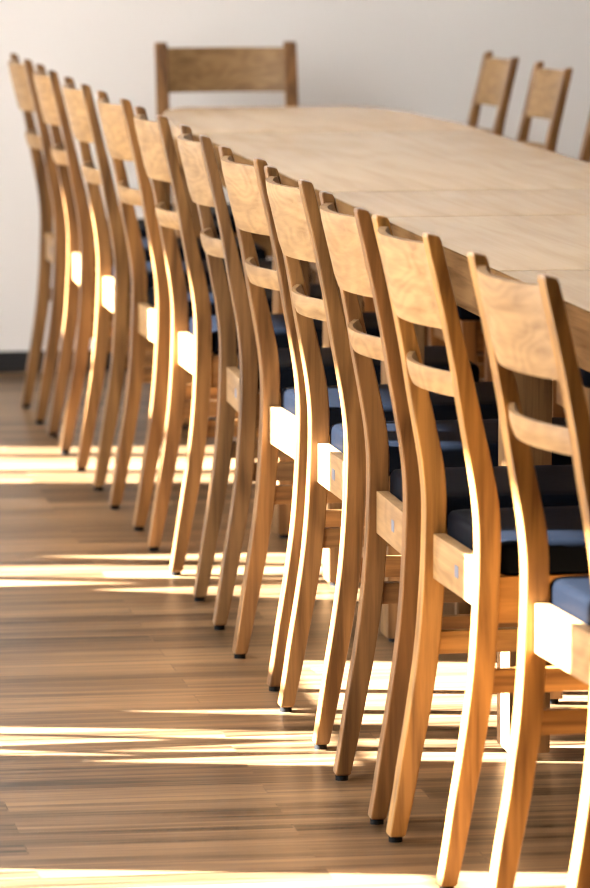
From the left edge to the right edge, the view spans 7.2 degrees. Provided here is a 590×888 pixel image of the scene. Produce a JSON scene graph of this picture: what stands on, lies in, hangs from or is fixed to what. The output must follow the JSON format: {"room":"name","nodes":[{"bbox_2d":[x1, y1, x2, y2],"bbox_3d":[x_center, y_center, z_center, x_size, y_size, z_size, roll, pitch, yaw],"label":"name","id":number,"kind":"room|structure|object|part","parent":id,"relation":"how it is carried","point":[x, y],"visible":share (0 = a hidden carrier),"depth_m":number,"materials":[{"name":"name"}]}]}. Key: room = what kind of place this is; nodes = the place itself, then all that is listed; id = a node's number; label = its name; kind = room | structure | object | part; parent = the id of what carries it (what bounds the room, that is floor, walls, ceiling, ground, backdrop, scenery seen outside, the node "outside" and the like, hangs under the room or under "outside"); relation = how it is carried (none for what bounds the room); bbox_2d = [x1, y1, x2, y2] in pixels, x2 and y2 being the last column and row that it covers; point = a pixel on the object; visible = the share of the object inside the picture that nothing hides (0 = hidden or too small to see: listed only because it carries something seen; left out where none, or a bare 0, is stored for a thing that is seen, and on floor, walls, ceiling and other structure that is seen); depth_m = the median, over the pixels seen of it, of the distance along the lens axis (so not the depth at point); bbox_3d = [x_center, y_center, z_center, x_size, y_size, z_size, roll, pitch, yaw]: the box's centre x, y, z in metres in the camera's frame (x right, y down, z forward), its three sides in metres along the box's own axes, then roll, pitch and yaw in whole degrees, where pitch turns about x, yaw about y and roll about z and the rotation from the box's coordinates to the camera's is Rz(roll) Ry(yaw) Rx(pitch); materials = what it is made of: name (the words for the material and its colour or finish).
{"room":"conference room","nodes":[
{"label":"conference room","id":0,"kind":"room"},
{"bbox_2d":[0,371,587,887],"bbox_3d":[1.332,0.736,5.392,6.150,0.050,15.180,-1,7,-9],"label":"floor","id":1,"kind":"structure","parent":0,"point":[137,750],"depth_m":7.46,"materials":[{"name":"brown laminate"}]},
{"bbox_2d":[8,53,219,423],"bbox_3d":[-0.439,-0.512,11.560,0.523,0.881,0.357,-1,7,-9],"label":"dining chair","id":2,"kind":"object","parent":1,"relation":"on","point":[52,247],"visible":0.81,"depth_m":11.40,"materials":[{"name":"brown wood"}]},
{"bbox_3d":[-0.665,-0.873,11.478,0.066,0.114,0.303,-1,7,-9],"label":"panel","id":3,"kind":"part","parent":2,"relation":"part of","materials":[{"name":"brown wood"}]},
{"bbox_3d":[-0.652,-0.533,11.688,0.102,0.872,0.032,-1,7,-9],"label":"leg","id":4,"kind":"part","parent":2,"relation":"part of","materials":[{"name":"brown wood"}]},
{"bbox_3d":[-0.601,-0.493,11.371,0.102,0.872,0.032,-1,7,-9],"label":"leg","id":5,"kind":"part","parent":2,"relation":"part of","materials":[{"name":"brown wood"}]},
{"bbox_3d":[-0.587,-0.474,11.541,0.018,0.063,0.299,-1,7,-9],"label":"rail","id":6,"kind":"part","parent":2,"relation":"part of","materials":[{"name":"brown wood"}]},
{"bbox_3d":[-0.378,-0.520,11.569,0.399,0.048,0.344,-1,7,-9],"label":"seat","id":7,"kind":"part","parent":2,"relation":"part of","materials":[{"name":"black leather"}]},
{"bbox_2d":[33,64,266,453],"bbox_3d":[-0.346,-0.439,10.982,0.523,0.881,0.357,-1,7,-8],"label":"dining chair","id":8,"kind":"object","parent":1,"relation":"on","point":[81,274],"visible":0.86,"depth_m":10.83,"materials":[{"name":"brown wood"}]},
{"bbox_3d":[-0.572,-0.800,10.904,0.066,0.114,0.303,-1,7,-8],"label":"panel","id":9,"kind":"part","parent":8,"relation":"part of","materials":[{"name":"brown wood"}]},
{"bbox_3d":[-0.557,-0.460,11.114,0.102,0.872,0.032,-1,7,-8],"label":"leg","id":10,"kind":"part","parent":8,"relation":"part of","materials":[{"name":"brown wood"}]},
{"bbox_3d":[-0.511,-0.420,10.796,0.102,0.872,0.032,-1,7,-8],"label":"leg","id":11,"kind":"part","parent":8,"relation":"part of","materials":[{"name":"brown wood"}]},
{"bbox_3d":[-0.494,-0.402,10.965,0.018,0.063,0.299,-1,7,-8],"label":"rail","id":12,"kind":"part","parent":8,"relation":"part of","materials":[{"name":"brown wood"}]},
{"bbox_3d":[-0.286,-0.372,10.838,0.370,0.062,0.018,-1,7,-8],"label":"rail","id":13,"kind":"part","parent":8,"relation":"part of","materials":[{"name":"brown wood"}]},
{"bbox_3d":[-0.285,-0.447,10.990,0.399,0.048,0.344,-1,7,-8],"label":"seat","id":14,"kind":"part","parent":8,"relation":"part of","materials":[{"name":"black leather"}]},
{"bbox_2d":[62,76,310,490],"bbox_3d":[-0.247,-0.361,10.363,0.523,0.881,0.357,-1,7,-9],"label":"dining chair","id":15,"kind":"object","parent":1,"relation":"on","point":[113,289],"visible":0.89,"depth_m":10.21,"materials":[{"name":"brown wood"}]},
{"bbox_3d":[-0.473,-0.722,10.281,0.066,0.114,0.303,-1,7,-9],"label":"panel","id":16,"kind":"part","parent":15,"relation":"part of","materials":[{"name":"brown wood"}]},
{"bbox_3d":[-0.460,-0.382,10.491,0.102,0.872,0.032,-1,7,-9],"label":"leg","id":17,"kind":"part","parent":15,"relation":"part of","materials":[{"name":"brown wood"}]},
{"bbox_3d":[-0.409,-0.342,10.175,0.102,0.872,0.032,-1,7,-9],"label":"leg","id":18,"kind":"part","parent":15,"relation":"part of","materials":[{"name":"brown wood"}]},
{"bbox_3d":[-0.395,-0.323,10.344,0.018,0.063,0.299,-1,7,-9],"label":"rail","id":19,"kind":"part","parent":15,"relation":"part of","materials":[{"name":"brown wood"}]},
{"bbox_3d":[-0.184,-0.294,10.220,0.370,0.062,0.018,-1,7,-9],"label":"rail","id":20,"kind":"part","parent":15,"relation":"part of","materials":[{"name":"brown wood"}]},
{"bbox_3d":[-0.186,-0.369,10.372,0.399,0.048,0.344,-1,7,-9],"label":"seat","id":21,"kind":"part","parent":15,"relation":"part of","materials":[{"name":"black leather"}]},
{"bbox_2d":[96,90,363,530],"bbox_3d":[-0.146,-0.285,9.765,0.523,0.881,0.357,-1,7,-11],"label":"dining chair","id":22,"kind":"object","parent":1,"relation":"on","point":[151,320],"visible":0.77,"depth_m":9.61,"materials":[{"name":"brown wood"}]},
{"bbox_3d":[-0.370,-0.645,9.677,0.066,0.114,0.303,-1,7,-11],"label":"panel","id":23,"kind":"part","parent":22,"relation":"part of","materials":[{"name":"brown wood"}]},
{"bbox_3d":[-0.362,-0.305,9.887,0.102,0.872,0.032,-1,7,-11],"label":"leg","id":24,"kind":"part","parent":22,"relation":"part of","materials":[{"name":"brown wood"}]},
{"bbox_3d":[-0.301,-0.266,9.572,0.102,0.872,0.032,-1,7,-11],"label":"leg","id":25,"kind":"part","parent":22,"relation":"part of","materials":[{"name":"brown wood"}]},
{"bbox_3d":[-0.292,-0.247,9.742,0.018,0.063,0.299,-1,7,-11],"label":"rail","id":26,"kind":"part","parent":22,"relation":"part of","materials":[{"name":"brown wood"}]},
{"bbox_3d":[-0.085,-0.293,9.776,0.399,0.048,0.344,-1,7,-11],"label":"seat","id":27,"kind":"part","parent":22,"relation":"part of","materials":[{"name":"black leather"}]},
{"bbox_2d":[154,41,316,283],"bbox_3d":[-0.145,-0.578,12.067,0.374,0.885,0.523,-1,7,-9],"label":"dining chair","id":28,"kind":"object","parent":1,"relation":"on","point":[190,69],"visible":0.27,"depth_m":12.24,"materials":[{"name":"brown wood"}]},
{"bbox_3d":[-0.341,-0.603,12.227,0.033,0.876,0.102,-1,7,-9],"label":"leg","id":29,"kind":"part","parent":28,"relation":"part of","materials":[{"name":"brown wood"}]},
{"bbox_3d":[-0.136,-0.577,12.005,0.359,0.048,0.399,-1,7,-9],"label":"seat","id":30,"kind":"part","parent":28,"relation":"part of","materials":[{"name":"black leather"}]},
{"bbox_3d":[-0.180,-0.973,12.245,0.317,0.114,0.066,-1,7,-9],"label":"panel","id":31,"kind":"part","parent":28,"relation":"part of","materials":[{"name":"brown wood"}]},
{"bbox_3d":[-0.109,-0.500,11.843,0.313,0.062,0.018,-1,7,-9],"label":"rail","id":32,"kind":"part","parent":28,"relation":"part of","materials":[{"name":"brown wood"}]},
{"bbox_3d":[-0.007,-0.609,12.278,0.033,0.876,0.102,-1,7,-9],"label":"leg","id":33,"kind":"part","parent":28,"relation":"part of","materials":[{"name":"brown wood"}]},
{"bbox_3d":[0.058,-0.329,11.891,0.036,0.417,0.034,-1,7,-9],"label":"leg","id":34,"kind":"part","parent":28,"relation":"part of","materials":[{"name":"brown wood"}]},
{"bbox_2d":[134,106,379,575],"bbox_3d":[-0.050,-0.210,9.165,0.523,0.881,0.357,-1,7,-9],"label":"dining chair","id":35,"kind":"object","parent":1,"relation":"on","point":[196,351],"visible":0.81,"depth_m":9.01,"materials":[{"name":"brown wood"}]},
{"bbox_3d":[-0.275,-0.571,9.082,0.066,0.114,0.303,-1,7,-9],"label":"panel","id":36,"kind":"part","parent":35,"relation":"part of","materials":[{"name":"brown wood"}]},
{"bbox_3d":[-0.263,-0.230,9.293,0.102,0.872,0.032,-1,7,-9],"label":"leg","id":37,"kind":"part","parent":35,"relation":"part of","materials":[{"name":"brown wood"}]},
{"bbox_3d":[-0.210,-0.190,8.976,0.102,0.872,0.032,-1,7,-9],"label":"leg","id":38,"kind":"part","parent":35,"relation":"part of","materials":[{"name":"brown wood"}]},
{"bbox_3d":[-0.197,-0.172,9.146,0.018,0.063,0.299,-1,7,-9],"label":"rail","id":39,"kind":"part","parent":35,"relation":"part of","materials":[{"name":"brown wood"}]},
{"bbox_3d":[0.014,-0.143,9.022,0.370,0.062,0.018,-1,7,-9],"label":"rail","id":40,"kind":"part","parent":35,"relation":"part of","materials":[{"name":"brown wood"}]},
{"bbox_3d":[0.012,-0.217,9.174,0.399,0.048,0.344,-1,7,-9],"label":"seat","id":41,"kind":"part","parent":35,"relation":"part of","materials":[{"name":"black leather"}]},
{"bbox_2d":[177,125,478,629],"bbox_3d":[0.050,-0.130,8.534,0.523,0.881,0.357,-1,7,-7],"label":"dining chair","id":42,"kind":"object","parent":1,"relation":"on","point":[238,375],"visible":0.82,"depth_m":8.38,"materials":[{"name":"brown wood"}]},
{"bbox_3d":[-0.177,-0.492,8.458,0.066,0.114,0.303,-1,7,-7],"label":"panel","id":43,"kind":"part","parent":42,"relation":"part of","materials":[{"name":"brown wood"}]},
{"bbox_3d":[-0.159,-0.151,8.668,0.102,0.872,0.032,-1,7,-7],"label":"leg","id":44,"kind":"part","parent":42,"relation":"part of","materials":[{"name":"brown wood"}]},
{"bbox_3d":[-0.117,-0.111,8.350,0.102,0.872,0.032,-1,7,-7],"label":"leg","id":45,"kind":"part","parent":42,"relation":"part of","materials":[{"name":"brown wood"}]},
{"bbox_3d":[-0.098,-0.093,8.519,0.018,0.063,0.299,-1,7,-7],"label":"rail","id":46,"kind":"part","parent":42,"relation":"part of","materials":[{"name":"brown wood"}]},
{"bbox_3d":[0.109,-0.063,8.389,0.370,0.062,0.018,-1,7,-7],"label":"rail","id":47,"kind":"part","parent":42,"relation":"part of","materials":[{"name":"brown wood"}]},
{"bbox_3d":[0.111,-0.138,8.541,0.399,0.048,0.344,-1,7,-7],"label":"seat","id":48,"kind":"part","parent":42,"relation":"part of","materials":[{"name":"black leather"}]},
{"bbox_3d":[0.303,0.109,8.433,0.034,0.415,0.034,-1,7,-7],"label":"leg","id":49,"kind":"part","parent":42,"relation":"part of","materials":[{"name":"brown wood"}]},
{"bbox_2d":[218,146,498,691],"bbox_3d":[0.139,-0.054,7.934,0.523,0.881,0.357,-1,7,-11],"label":"dining chair","id":50,"kind":"object","parent":1,"relation":"on","point":[284,428],"visible":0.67,"depth_m":7.85,"materials":[{"name":"brown wood"}]},
{"bbox_3d":[-0.085,-0.414,7.845,0.066,0.114,0.303,-1,7,-11],"label":"panel","id":51,"kind":"part","parent":50,"relation":"part of","materials":[{"name":"brown wood"}]},
{"bbox_3d":[-0.078,-0.074,8.055,0.102,0.872,0.032,-1,7,-11],"label":"leg","id":52,"kind":"part","parent":50,"relation":"part of","materials":[{"name":"brown wood"}]},
{"bbox_3d":[-0.016,-0.034,7.740,0.102,0.872,0.032,-1,7,-11],"label":"leg","id":53,"kind":"part","parent":50,"relation":"part of","materials":[{"name":"brown wood"}]},
{"bbox_3d":[-0.007,-0.016,7.910,0.018,0.063,0.299,-1,7,-11],"label":"rail","id":54,"kind":"part","parent":50,"relation":"part of","materials":[{"name":"brown wood"}]},
{"bbox_3d":[0.200,-0.062,7.945,0.399,0.048,0.344,-1,7,-11],"label":"seat","id":55,"kind":"part","parent":50,"relation":"part of","materials":[{"name":"black leather"}]},
{"bbox_2d":[162,106,589,753],"bbox_3d":[0.456,-0.029,8.230,0.666,0.757,6.798,-1,7,-9],"label":"conference table","id":56,"kind":"object","parent":1,"relation":"on","point":[524,207],"visible":0.43,"depth_m":8.89,"materials":[{"name":"brown wood"}]},
{"bbox_3d":[-0.255,-0.408,11.303,0.064,0.720,0.080,-1,7,-9],"label":"leg","id":57,"kind":"part","parent":56,"relation":"part of","materials":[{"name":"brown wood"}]},
{"bbox_3d":[-0.008,-0.179,9.488,0.064,0.720,0.080,-1,7,-9],"label":"leg","id":58,"kind":"part","parent":56,"relation":"part of","materials":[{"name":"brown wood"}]},
{"bbox_3d":[0.014,-0.747,11.002,0.666,0.027,1.050,-1,7,-9],"label":"table panel","id":59,"kind":"part","parent":56,"relation":"part of","materials":[{"name":"brown wood"}]},
{"bbox_3d":[0.089,-0.101,8.866,0.064,0.720,0.080,-1,7,-9],"label":"leg","id":60,"kind":"part","parent":56,"relation":"part of","materials":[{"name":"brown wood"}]},
{"bbox_3d":[0.235,-0.569,9.593,0.658,0.027,1.810,-1,7,-9],"label":"table panel","id":61,"kind":"part","parent":56,"relation":"part of","materials":[{"name":"brown wood"}]},
{"bbox_3d":[0.188,-0.021,8.238,0.064,0.720,0.080,-1,7,-9],"label":"leg","id":62,"kind":"part","parent":56,"relation":"part of","materials":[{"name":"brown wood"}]},
{"bbox_3d":[0.422,-0.419,8.403,0.658,0.027,0.603,-1,7,-9],"label":"table panel","id":63,"kind":"part","parent":56,"relation":"part of","materials":[{"name":"brown wood"}]},
{"bbox_3d":[0.549,-0.316,7.593,0.658,0.027,1.036,-1,7,-9],"label":"table panel","id":64,"kind":"part","parent":56,"relation":"part of","materials":[{"name":"brown wood"}]},
{"bbox_3d":[0.351,0.110,7.199,0.064,0.720,0.100,-1,7,-9],"label":"leg","id":65,"kind":"part","parent":56,"relation":"part of","materials":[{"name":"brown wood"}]},
{"bbox_3d":[0.804,-0.111,5.966,0.658,0.027,2.270,-1,7,-9],"label":"table panel","id":66,"kind":"part","parent":56,"relation":"part of","materials":[{"name":"brown wood"}]},
{"bbox_2d":[309,51,518,380],"bbox_3d":[0.278,-0.517,11.602,0.523,0.881,0.357,-1,7,-9],"label":"dining chair","id":67,"kind":"object","parent":1,"relation":"on","point":[496,77],"visible":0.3,"depth_m":11.65,"materials":[{"name":"brown wood"}]},
{"bbox_3d":[0.047,-0.465,11.572,0.018,0.062,0.299,-1,7,-9],"label":"rail","id":68,"kind":"part","parent":67,"relation":"part of","materials":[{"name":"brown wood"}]},
{"bbox_3d":[0.441,-0.545,11.789,0.102,0.872,0.032,-1,7,-9],"label":"leg","id":69,"kind":"part","parent":67,"relation":"part of","materials":[{"name":"brown wood"}]},
{"bbox_3d":[0.504,-0.887,11.591,0.066,0.114,0.303,-1,7,-9],"label":"panel","id":70,"kind":"part","parent":67,"relation":"part of","materials":[{"name":"brown wood"}]},
{"bbox_3d":[0.491,-0.505,11.472,0.102,0.872,0.032,-1,7,-9],"label":"leg","id":71,"kind":"part","parent":67,"relation":"part of","materials":[{"name":"brown wood"}]},
{"bbox_2d":[264,166,589,749],"bbox_3d":[0.217,0.010,7.427,0.523,0.881,0.357,-1,7,-10],"label":"dining chair","id":72,"kind":"object","parent":1,"relation":"on","point":[338,467],"visible":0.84,"depth_m":7.27,"materials":[{"name":"brown wood"}]},
{"bbox_3d":[-0.008,-0.351,7.343,0.066,0.114,0.303,-1,7,-10],"label":"panel","id":73,"kind":"part","parent":72,"relation":"part of","materials":[{"name":"brown wood"}]},
{"bbox_3d":[0.003,-0.011,7.553,0.102,0.872,0.032,-1,7,-10],"label":"leg","id":74,"kind":"part","parent":72,"relation":"part of","materials":[{"name":"brown wood"}]},
{"bbox_3d":[0.070,0.048,7.406,0.018,0.063,0.299,-1,7,-10],"label":"rail","id":75,"kind":"part","parent":72,"relation":"part of","materials":[{"name":"brown wood"}]},
{"bbox_3d":[0.057,0.029,7.236,0.102,0.872,0.032,-1,7,-10],"label":"leg","id":76,"kind":"part","parent":72,"relation":"part of","materials":[{"name":"brown wood"}]},
{"bbox_3d":[0.282,0.077,7.284,0.370,0.062,0.018,-1,7,-10],"label":"rail","id":77,"kind":"part","parent":72,"relation":"part of","materials":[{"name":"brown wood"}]},
{"bbox_3d":[0.278,0.002,7.436,0.399,0.048,0.344,-1,7,-10],"label":"seat","id":78,"kind":"part","parent":72,"relation":"part of","materials":[{"name":"black leather"}]},
{"bbox_3d":[0.421,0.207,7.652,0.034,0.415,0.034,-1,7,-10],"label":"leg","id":79,"kind":"part","parent":72,"relation":"part of","materials":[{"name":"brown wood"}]},
{"bbox_2d":[319,191,579,824],"bbox_3d":[0.299,0.081,6.862,0.523,0.881,0.357,-1,7,-8],"label":"dining chair","id":80,"kind":"object","parent":1,"relation":"on","point":[393,517],"visible":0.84,"depth_m":6.73,"materials":[{"name":"brown wood"}]},
{"bbox_3d":[0.073,-0.280,6.782,0.066,0.114,0.303,-1,7,-8],"label":"panel","id":81,"kind":"part","parent":80,"relation":"part of","materials":[{"name":"brown wood"}]},
{"bbox_3d":[0.088,0.060,6.992,0.102,0.872,0.032,-1,7,-8],"label":"leg","id":82,"kind":"part","parent":80,"relation":"part of","materials":[{"name":"brown wood"}]},
{"bbox_3d":[0.135,0.100,6.675,0.102,0.872,0.032,-1,7,-8],"label":"leg","id":83,"kind":"part","parent":80,"relation":"part of","materials":[{"name":"brown wood"}]},
{"bbox_3d":[0.151,0.119,6.844,0.018,0.063,0.299,-1,7,-8],"label":"rail","id":84,"kind":"part","parent":80,"relation":"part of","materials":[{"name":"brown wood"}]},
{"bbox_3d":[0.360,0.073,6.870,0.399,0.048,0.344,-1,7,-8],"label":"seat","id":85,"kind":"part","parent":80,"relation":"part of","materials":[{"name":"black leather"}]},
{"bbox_2d":[428,305,483,381],"bbox_3d":[0.558,-0.295,9.840,0.523,0.881,0.357,-1,7,-9],"label":"dining chair","id":86,"kind":"object","parent":1,"relation":"on","point":[470,323],"visible":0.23,"depth_m":9.64,"materials":[{"name":"brown wood"}]},
{"bbox_3d":[0.300,-0.088,9.988,0.034,0.415,0.034,-1,7,-9],"label":"leg","id":87,"kind":"part","parent":86,"relation":"part of","materials":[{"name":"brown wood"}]},
{"bbox_3d":[0.327,-0.242,9.808,0.018,0.062,0.299,-1,7,-9],"label":"rail","id":88,"kind":"part","parent":86,"relation":"part of","materials":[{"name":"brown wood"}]},
{"bbox_3d":[0.497,-0.300,9.829,0.399,0.048,0.344,-1,7,-9],"label":"seat","id":89,"kind":"part","parent":86,"relation":"part of","materials":[{"name":"black leather"}]},
{"bbox_3d":[0.353,-0.048,9.672,0.034,0.415,0.034,-1,7,-9],"label":"leg","id":90,"kind":"part","parent":86,"relation":"part of","materials":[{"name":"brown wood"}]},
{"bbox_3d":[0.546,-0.226,9.685,0.370,0.062,0.018,-1,7,-9],"label":"rail","id":91,"kind":"part","parent":86,"relation":"part of","materials":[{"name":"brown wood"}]},
{"bbox_2d":[363,61,572,311],"bbox_3d":[0.376,-0.447,11.044,0.523,0.881,0.357,-1,7,-9],"label":"dining chair","id":92,"kind":"object","parent":1,"relation":"on","point":[547,92],"visible":0.23,"depth_m":11.08,"materials":[{"name":"brown wood"}]},
{"bbox_3d":[0.169,-0.200,10.878,0.034,0.415,0.034,-1,7,-9],"label":"leg","id":93,"kind":"part","parent":92,"relation":"part of","materials":[{"name":"brown wood"}]},
{"bbox_3d":[0.539,-0.475,11.231,0.102,0.872,0.032,-1,7,-9],"label":"leg","id":94,"kind":"part","parent":92,"relation":"part of","materials":[{"name":"brown wood"}]},
{"bbox_3d":[0.602,-0.817,11.033,0.066,0.114,0.303,-1,7,-9],"label":"panel","id":95,"kind":"part","parent":92,"relation":"part of","materials":[{"name":"brown wood"}]},
{"bbox_3d":[0.588,-0.435,10.914,0.102,0.872,0.032,-1,7,-9],"label":"leg","id":96,"kind":"part","parent":92,"relation":"part of","materials":[{"name":"brown wood"}]},
{"bbox_2d":[372,214,589,887],"bbox_3d":[0.376,0.135,6.435,0.523,0.881,0.357,-1,7,-11],"label":"dining chair","id":97,"kind":"object","parent":1,"relation":"on","point":[477,559],"visible":0.94,"depth_m":6.28,"materials":[{"name":"brown wood"}]},
{"bbox_3d":[0.159,0.115,6.556,0.102,0.872,0.032,-1,7,-11],"label":"leg","id":98,"kind":"part","parent":97,"relation":"part of","materials":[{"name":"brown wood"}]},
{"bbox_3d":[0.151,-0.225,6.346,0.066,0.114,0.303,-1,7,-11],"label":"panel","id":99,"kind":"part","parent":97,"relation":"part of","materials":[{"name":"brown wood"}]},
{"bbox_3d":[0.229,0.173,6.411,0.018,0.063,0.299,-1,7,-11],"label":"rail","id":100,"kind":"part","parent":97,"relation":"part of","materials":[{"name":"brown wood"}]},
{"bbox_3d":[0.220,0.155,6.241,0.102,0.872,0.032,-1,7,-11],"label":"leg","id":101,"kind":"part","parent":97,"relation":"part of","materials":[{"name":"brown wood"}]},
{"bbox_3d":[0.436,0.127,6.446,0.399,0.048,0.344,-1,7,-11],"label":"seat","id":102,"kind":"part","parent":97,"relation":"part of","materials":[{"name":"fabric"}]},
{"bbox_3d":[0.443,0.202,6.293,0.370,0.062,0.018,-1,7,-11],"label":"rail","id":103,"kind":"part","parent":97,"relation":"part of","materials":[{"name":"brown wood"}]},
{"bbox_2d":[481,321,492,381],"bbox_3d":[0.653,-0.218,9.234,0.523,0.881,0.357,-1,7,-9],"label":"dining chair","id":104,"kind":"object","parent":1,"relation":"on","point":[488,377],"visible":0.02,"depth_m":9.35,"materials":[{"name":"brown wood"}]},
{"bbox_3d":[0.396,-0.011,9.384,0.034,0.415,0.034,-1,7,-9],"label":"leg","id":105,"kind":"part","parent":104,"relation":"part of","materials":[{"name":"brown wood"}]},
{"bbox_2d":[424,113,589,362],"bbox_3d":[0.481,-0.356,10.323,0.523,0.881,0.357,-1,7,-9],"label":"dining chair","id":106,"kind":"object","parent":1,"relation":"on","point":[584,155],"visible":0.02,"depth_m":10.46,"materials":[{"name":"brown wood"}]},
{"bbox_3d":[0.274,-0.109,10.157,0.034,0.415,0.034,-1,7,-9],"label":"leg","id":107,"kind":"part","parent":106,"relation":"part of","materials":[{"name":"brown wood"}]},
{"bbox_3d":[0.644,-0.384,10.510,0.102,0.872,0.032,-1,7,-9],"label":"leg","id":108,"kind":"part","parent":106,"relation":"part of","materials":[{"name":"brown wood"}]},
{"bbox_2d":[467,252,589,887],"bbox_3d":[0.489,0.211,5.837,0.523,0.881,0.357,-2,7,-13],"label":"dining chair","id":109,"kind":"object","parent":1,"relation":"on","point":[526,328],"visible":1,"depth_m":5.88,"materials":[{"name":"brown wood"}]},
{"bbox_3d":[0.268,0.192,5.951,0.102,0.872,0.032,-2,7,-13],"label":"leg","id":110,"kind":"part","parent":109,"relation":"part of","materials":[{"name":"brown wood"}]},
{"bbox_3d":[0.267,-0.148,5.740,0.066,0.114,0.303,-2,7,-13],"label":"panel","id":111,"kind":"part","parent":109,"relation":"part of","materials":[{"name":"brown wood"}]},
{"bbox_3d":[0.344,0.250,5.808,0.018,0.063,0.299,-2,7,-13],"label":"rail","id":112,"kind":"part","parent":109,"relation":"part of","materials":[{"name":"brown wood"}]},
{"bbox_3d":[0.340,0.231,5.638,0.102,0.872,0.032,-2,7,-13],"label":"leg","id":113,"kind":"part","parent":109,"relation":"part of","materials":[{"name":"brown wood"}]},
{"bbox_3d":[0.550,0.202,5.850,0.399,0.048,0.344,-2,7,-13],"label":"seat","id":114,"kind":"part","parent":109,"relation":"part of","materials":[{"name":"black leather"}]},
{"bbox_2d":[552,367,589,417],"bbox_3d":[0.749,-0.141,8.625,0.523,0.881,0.357,-1,7,-9],"label":"dining chair","id":115,"kind":"object","parent":1,"relation":"on","point":[558,410],"visible":0.11,"depth_m":8.71,"materials":[{"name":"brown wood"}]},
{"bbox_3d":[0.491,0.066,8.773,0.034,0.415,0.034,-1,7,-9],"label":"leg","id":116,"kind":"part","parent":115,"relation":"part of","materials":[{"name":"brown wood"}]},
{"bbox_3d":[0.517,-0.088,8.593,0.018,0.062,0.299,-1,7,-9],"label":"rail","id":117,"kind":"part","parent":115,"relation":"part of","materials":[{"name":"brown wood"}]},
{"bbox_3d":[0.687,-0.147,8.614,0.399,0.048,0.344,-1,7,-9],"label":"seat","id":118,"kind":"part","parent":115,"relation":"part of","materials":[{"name":"fabric"}]},
{"bbox_3d":[0.544,0.106,8.457,0.034,0.415,0.034,-1,7,-9],"label":"leg","id":119,"kind":"part","parent":115,"relation":"part of","materials":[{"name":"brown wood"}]},
{"bbox_2d":[0,0,589,350],"bbox_3d":[0.176,-1.658,12.575,6.150,2.900,0.150,-1,7,-9],"label":"wall","id":120,"kind":"structure","parent":0,"point":[422,57],"depth_m":12.54,"materials":[{"name":"white paint"}]},
{"bbox_2d":[0,350,128,372],"bbox_3d":[0.263,-0.238,12.684,6.000,0.056,0.014,-1,7,-9],"label":"baseboard","id":121,"kind":"structure","parent":120,"relation":"attached to","point":[10,361],"depth_m":12.52,"materials":[{"name":"black"}]}
]}

